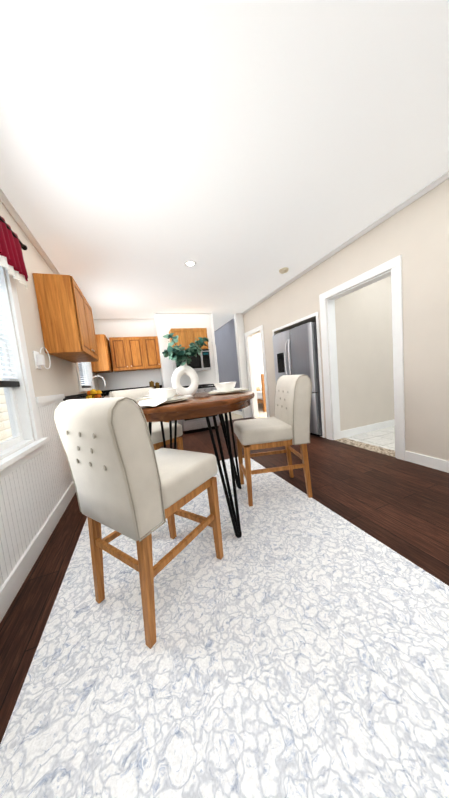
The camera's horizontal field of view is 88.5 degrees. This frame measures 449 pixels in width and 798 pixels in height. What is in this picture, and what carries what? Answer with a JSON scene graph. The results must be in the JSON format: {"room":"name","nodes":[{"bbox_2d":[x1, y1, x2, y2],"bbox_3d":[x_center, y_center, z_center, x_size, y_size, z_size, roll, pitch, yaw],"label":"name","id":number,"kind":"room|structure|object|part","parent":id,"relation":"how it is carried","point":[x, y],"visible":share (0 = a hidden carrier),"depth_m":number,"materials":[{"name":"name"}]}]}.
{"room":"kitchen","nodes":[
{"label":"kitchen","id":0,"kind":"room"},
{"bbox_2d":[0,201,98,458],"bbox_3d":[-1.517,-0.218,1.592,0.120,2.550,7.420,-7,6,-20],"label":"wall","id":1,"kind":"structure","parent":0,"point":[59,376],"depth_m":2.08,"materials":[{"name":"beige paint"}]},
{"bbox_2d":[0,216,27,288],"bbox_3d":[-1.311,-0.981,1.110,0.114,0.365,1.520,-7,6,-20],"label":"valance","id":2,"kind":"object","parent":1,"relation":"attached to","point":[11,254],"visible":1,"depth_m":1.56,"materials":[{"name":"red fabric"}]},
{"bbox_2d":[0,266,49,479],"bbox_3d":[-1.350,-0.356,1.181,0.180,1.630,1.270,-7,6,-20],"label":"window","id":3,"kind":"structure","parent":1,"relation":"in","point":[19,415],"depth_m":1.66,"materials":[{"name":"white glass"}]},
{"bbox_3d":[-1.403,-0.354,1.161,0.034,1.308,0.918,-7,6,-20],"label":"glass","id":4,"kind":"part","parent":3,"relation":"part of","materials":[{"name":"clear glass"}]},
{"bbox_2d":[0,285,19,386],"bbox_3d":[-1.381,-0.555,1.157,0.055,1.000,1.006,-7,6,-20],"label":"window blinds","id":5,"kind":"object","parent":3,"relation":"attached to","point":[9,383],"visible":0.96,"depth_m":1.57,"materials":[{"name":"white plastic"}]},
{"bbox_2d":[0,188,59,274],"bbox_3d":[-1.539,-1.469,1.444,0.038,0.038,7.300,-7,6,-20],"label":"crown molding","id":6,"kind":"structure","parent":1,"relation":"attached to","point":[7,204],"depth_m":2.04,"materials":[{"name":"white wood"}]},
{"bbox_2d":[0,394,75,622],"bbox_3d":[-0.882,0.595,0.379,0.030,1.050,4.614,-7,6,-20],"label":"wainscoting","id":7,"kind":"structure","parent":1,"relation":"attached to","point":[37,492],"depth_m":1.56,"materials":[{"name":"white wood"}]},
{"bbox_2d":[33,347,50,368],"bbox_3d":[-1.619,-0.367,2.063,0.050,0.204,0.290,-7,6,-20],"label":"outlet","id":8,"kind":"object","parent":1,"relation":"attached to","point":[39,359],"visible":1,"depth_m":1.95,"materials":[{"name":"white plastic"}]},
{"bbox_2d":[33,273,98,362],"bbox_3d":[-1.754,-0.845,2.685,0.336,0.730,1.020,-7,6,-20],"label":"upper cabinet","id":9,"kind":"object","parent":1,"relation":"attached to","point":[66,319],"visible":1,"depth_m":2.23,"materials":[{"name":"brown wood"}]},
{"bbox_2d":[75,362,95,391],"bbox_3d":[-2.361,-0.683,3.751,0.150,1.120,1.220,-7,6,-20],"label":"window","id":10,"kind":"structure","parent":1,"relation":"in","point":[86,368],"depth_m":4.13,"materials":[{"name":"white glass"}]},
{"bbox_2d":[91,334,112,372],"bbox_3d":[-2.499,-0.895,4.679,0.336,0.690,0.636,-7,6,-20],"label":"upper cabinet","id":11,"kind":"object","parent":1,"relation":"attached to","point":[103,364],"visible":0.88,"depth_m":4.41,"materials":[{"name":"brown wood"}]},
{"bbox_2d":[78,363,84,385],"bbox_3d":[-3.264,-0.376,4.959,3.648,2.550,0.120,-7,6,-20],"label":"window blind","id":12,"kind":"structure","parent":0,"point":[80,371],"depth_m":4.95,"materials":[{"name":"paint"}]},
{"bbox_2d":[93,313,250,423],"bbox_3d":[-1.161,-0.612,5.365,3.480,2.550,0.580,-7,6,-20],"label":"wall","id":13,"kind":"structure","parent":0,"point":[160,325],"depth_m":5.17,"materials":[{"name":"white paint"}]},
{"bbox_2d":[109,336,160,371],"bbox_3d":[-1.936,-0.983,5.042,0.964,0.690,0.346,-7,6,-20],"label":"upper cabinet","id":14,"kind":"object","parent":13,"relation":"attached to","point":[133,353],"visible":1,"depth_m":4.90,"materials":[{"name":"brown wood"}]},
{"bbox_2d":[169,328,207,349],"bbox_3d":[-0.768,-1.270,4.974,0.760,0.445,0.346,-7,6,-20],"label":"upper cabinet","id":15,"kind":"object","parent":13,"relation":"attached to","point":[186,337],"visible":0.67,"depth_m":4.82,"materials":[{"name":"brown wood"}]},
{"bbox_2d":[172,349,210,371],"bbox_3d":[-0.713,-0.820,4.983,0.760,0.440,0.418,-7,6,-20],"label":"over-the-range microwave","id":16,"kind":"object","parent":15,"relation":"attached to","point":[202,362],"visible":0.56,"depth_m":4.89,"materials":[{"name":"silver metal"}]},
{"bbox_2d":[0,417,448,743],"bbox_3d":[0.281,0.891,1.996,3.480,0.060,7.020,-7,6,-20],"label":"floor","id":17,"kind":"structure","parent":0,"point":[400,507],"depth_m":1.68,"materials":[{"name":"brown wood"}]},
{"bbox_2d":[63,388,131,400],"bbox_3d":[-1.867,0.367,3.885,0.660,1.019,2.706,-7,6,-20],"label":"base cabinet","id":18,"kind":"object","parent":17,"relation":"on","point":[77,396],"depth_m":3.43,"materials":[{"name":"brown wood"}]},
{"bbox_2d":[81,389,105,398],"bbox_3d":[-1.593,-0.047,2.815,0.268,0.150,0.268,-7,6,-20],"label":"fruit basket","id":19,"kind":"object","parent":18,"relation":"on","point":[93,393],"visible":0.62,"depth_m":2.78,"materials":[{"name":"yellow food"}]},
{"bbox_2d":[90,375,105,388],"bbox_3d":[-2.131,-0.212,3.899,0.241,0.371,0.118,-7,6,-20],"label":"sink faucet","id":20,"kind":"object","parent":18,"relation":"on","point":[92,378],"visible":0.62,"depth_m":3.85,"materials":[{"name":"silver metal"}]},
{"bbox_2d":[132,385,168,422],"bbox_3d":[-1.618,0.231,5.064,0.649,1.019,0.666,-7,6,-20],"label":"base cabinet","id":21,"kind":"object","parent":17,"relation":"on","point":[159,385],"depth_m":5.27,"materials":[{"name":"brown wood"}]},
{"bbox_2d":[178,384,219,433],"bbox_3d":[-0.590,0.183,4.934,0.762,0.949,0.709,-7,6,-20],"label":"range","id":22,"kind":"object","parent":17,"relation":"on","point":[193,425],"visible":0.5,"depth_m":4.68,"materials":[{"name":"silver metal"}]},
{"bbox_2d":[0,457,448,797],"bbox_3d":[-0.086,0.930,1.581,1.760,0.010,2.560,-7,6,-20],"label":"rug","id":23,"kind":"object","parent":17,"relation":"on","point":[299,648],"visible":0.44,"depth_m":0.83,"materials":[{"name":"white fabric"}]},
{"bbox_2d":[54,397,223,648],"bbox_3d":[-0.382,0.473,1.205,0.467,1.020,0.604,-2,7,34],"label":"chair","id":24,"kind":"object","parent":23,"relation":"on","point":[129,481],"visible":1,"depth_m":0.94,"materials":[{"name":"fabric"}]},
{"bbox_2d":[109,387,182,449],"bbox_3d":[-0.783,0.398,2.381,0.604,1.020,0.467,0,8,44],"label":"chair","id":25,"kind":"object","parent":23,"relation":"on","point":[156,432],"visible":0.23,"depth_m":2.32,"materials":[{"name":"fabric"}]},
{"bbox_2d":[136,391,254,537],"bbox_3d":[-0.244,0.449,1.825,1.030,0.924,1.030,-7,6,-20],"label":"dining table","id":26,"kind":"object","parent":23,"relation":"on","point":[199,405],"visible":0.62,"depth_m":1.49,"materials":[{"name":"brown wood"}]},
{"bbox_2d":[137,387,178,399],"bbox_3d":[-0.594,-0.051,2.058,0.377,0.086,0.447,-7,6,-20],"label":"place setting","id":27,"kind":"object","parent":26,"relation":"on","point":[149,396],"visible":0.27,"depth_m":1.97,"materials":[{"name":"white ceramic"}]},
{"bbox_2d":[136,388,187,406],"bbox_3d":[-0.411,-0.014,1.495,0.373,0.086,0.450,-7,6,-20],"label":"place setting","id":28,"kind":"object","parent":26,"relation":"on","point":[163,396],"visible":0.98,"depth_m":1.48,"materials":[{"name":"white ceramic"}]},
{"bbox_2d":[162,333,208,397],"bbox_3d":[-0.259,-0.243,1.738,0.385,0.466,0.250,-7,6,-20],"label":"vase","id":29,"kind":"object","parent":26,"relation":"on","point":[182,358],"visible":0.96,"depth_m":1.75,"materials":[{"name":"white ceramic"}]},
{"bbox_2d":[208,382,248,393],"bbox_3d":[0.028,-0.095,1.916,0.346,0.086,0.346,-7,6,-20],"label":"place setting","id":30,"kind":"object","parent":26,"relation":"on","point":[225,388],"visible":1,"depth_m":1.84,"materials":[{"name":"white ceramic"}]},
{"bbox_2d":[233,374,311,506],"bbox_3d":[0.412,0.318,2.050,0.604,1.020,0.467,-6,5,-5],"label":"chair","id":31,"kind":"object","parent":23,"relation":"on","point":[287,425],"visible":1,"depth_m":1.85,"materials":[{"name":"fabric"}]},
{"bbox_2d":[0,0,448,337],"bbox_3d":[-1.039,-1.958,5.234,8.600,0.120,14.320,-7,6,-20],"label":"ceiling","id":32,"kind":"structure","parent":0,"point":[241,153],"depth_m":1.42,"materials":[{"name":"paint"}]},
{"bbox_2d":[184,260,195,266],"bbox_3d":[-0.437,-1.730,2.948,0.156,0.009,0.156,-7,6,-20],"label":"recessed light","id":33,"kind":"object","parent":32,"relation":"in","point":[190,263],"visible":1,"depth_m":2.94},
{"bbox_2d":[279,267,288,273],"bbox_3d":[0.872,-1.878,3.381,0.140,0.042,0.140,-7,6,-20],"label":"smoke detector","id":34,"kind":"object","parent":32,"relation":"attached to","point":[283,270],"visible":1,"depth_m":3.34,"materials":[{"name":"plastic"}]},
{"bbox_2d":[212,318,241,411],"bbox_3d":[-0.769,-1.015,9.183,0.120,2.550,7.240,-7,6,-20],"label":"wall","id":35,"kind":"structure","parent":0,"point":[226,347],"depth_m":6.59,"materials":[{"name":"paint"}]},
{"bbox_2d":[213,338,263,386],"bbox_3d":[0.583,-1.166,9.439,2.610,2.550,0.100,-7,6,-20],"label":"wall","id":36,"kind":"structure","parent":0,"point":[257,352],"depth_m":9.66,"materials":[{"name":"white paint"}]},
{"bbox_2d":[223,403,266,420],"bbox_3d":[-2.033,0.461,8.762,8.600,0.060,7.300,-7,6,-20],"label":"floor","id":37,"kind":"structure","parent":0,"point":[260,412],"depth_m":6.32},
{"bbox_2d":[256,374,266,411],"bbox_3d":[1.436,-0.308,7.538,1.540,1.050,1.950,-7,6,-20],"label":"bed","id":38,"kind":"object","parent":37,"relation":"on","point":[261,398],"visible":0.19,"depth_m":6.42,"materials":[{"name":"brown wood"}]},
{"bbox_2d":[256,414,395,457],"bbox_3d":[3.200,0.513,3.077,2.790,0.061,7.020,-7,6,-20],"label":"floor","id":39,"kind":"structure","parent":0,"point":[381,441],"depth_m":3.22,"materials":[{"name":"beige tile"}]},
{"bbox_2d":[272,322,321,436],"bbox_3d":[1.470,-0.339,4.094,0.823,1.760,1.053,-7,6,-20],"label":"fridge","id":40,"kind":"object","parent":39,"relation":"on","point":[295,350],"visible":0.44,"depth_m":3.63,"materials":[{"name":"metal"}]},
{"bbox_2d":[243,179,448,460],"bbox_3d":[2.674,-0.737,2.900,1.990,2.550,6.960,-7,6,-20],"label":"wall","id":41,"kind":"structure","parent":0,"point":[415,234],"depth_m":2.53,"materials":[{"name":"beige paint"}]},
{"bbox_2d":[209,255,448,472],"bbox_3d":[1.019,-0.886,6.087,2.838,2.549,14.100,-7,6,-20],"label":"trim","id":42,"kind":"structure","parent":41,"relation":"attached to","point":[329,354],"depth_m":3.23,"materials":[{"name":"white wood"}]},
{"bbox_2d":[241,171,448,314],"bbox_3d":[1.635,-1.856,2.375,0.038,0.038,6.840,-7,6,-20],"label":"crown molding","id":43,"kind":"structure","parent":41,"relation":"attached to","point":[445,176],"depth_m":2.51,"materials":[{"name":"white wood"}]},
{"label":"outside","id":44,"kind":"structure","parent":0,"visible":0},
{"bbox_2d":[0,373,12,442],"bbox_3d":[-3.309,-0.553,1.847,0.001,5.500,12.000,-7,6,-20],"label":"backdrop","id":45,"kind":"structure","parent":44,"point":[3,413],"depth_m":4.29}
]}

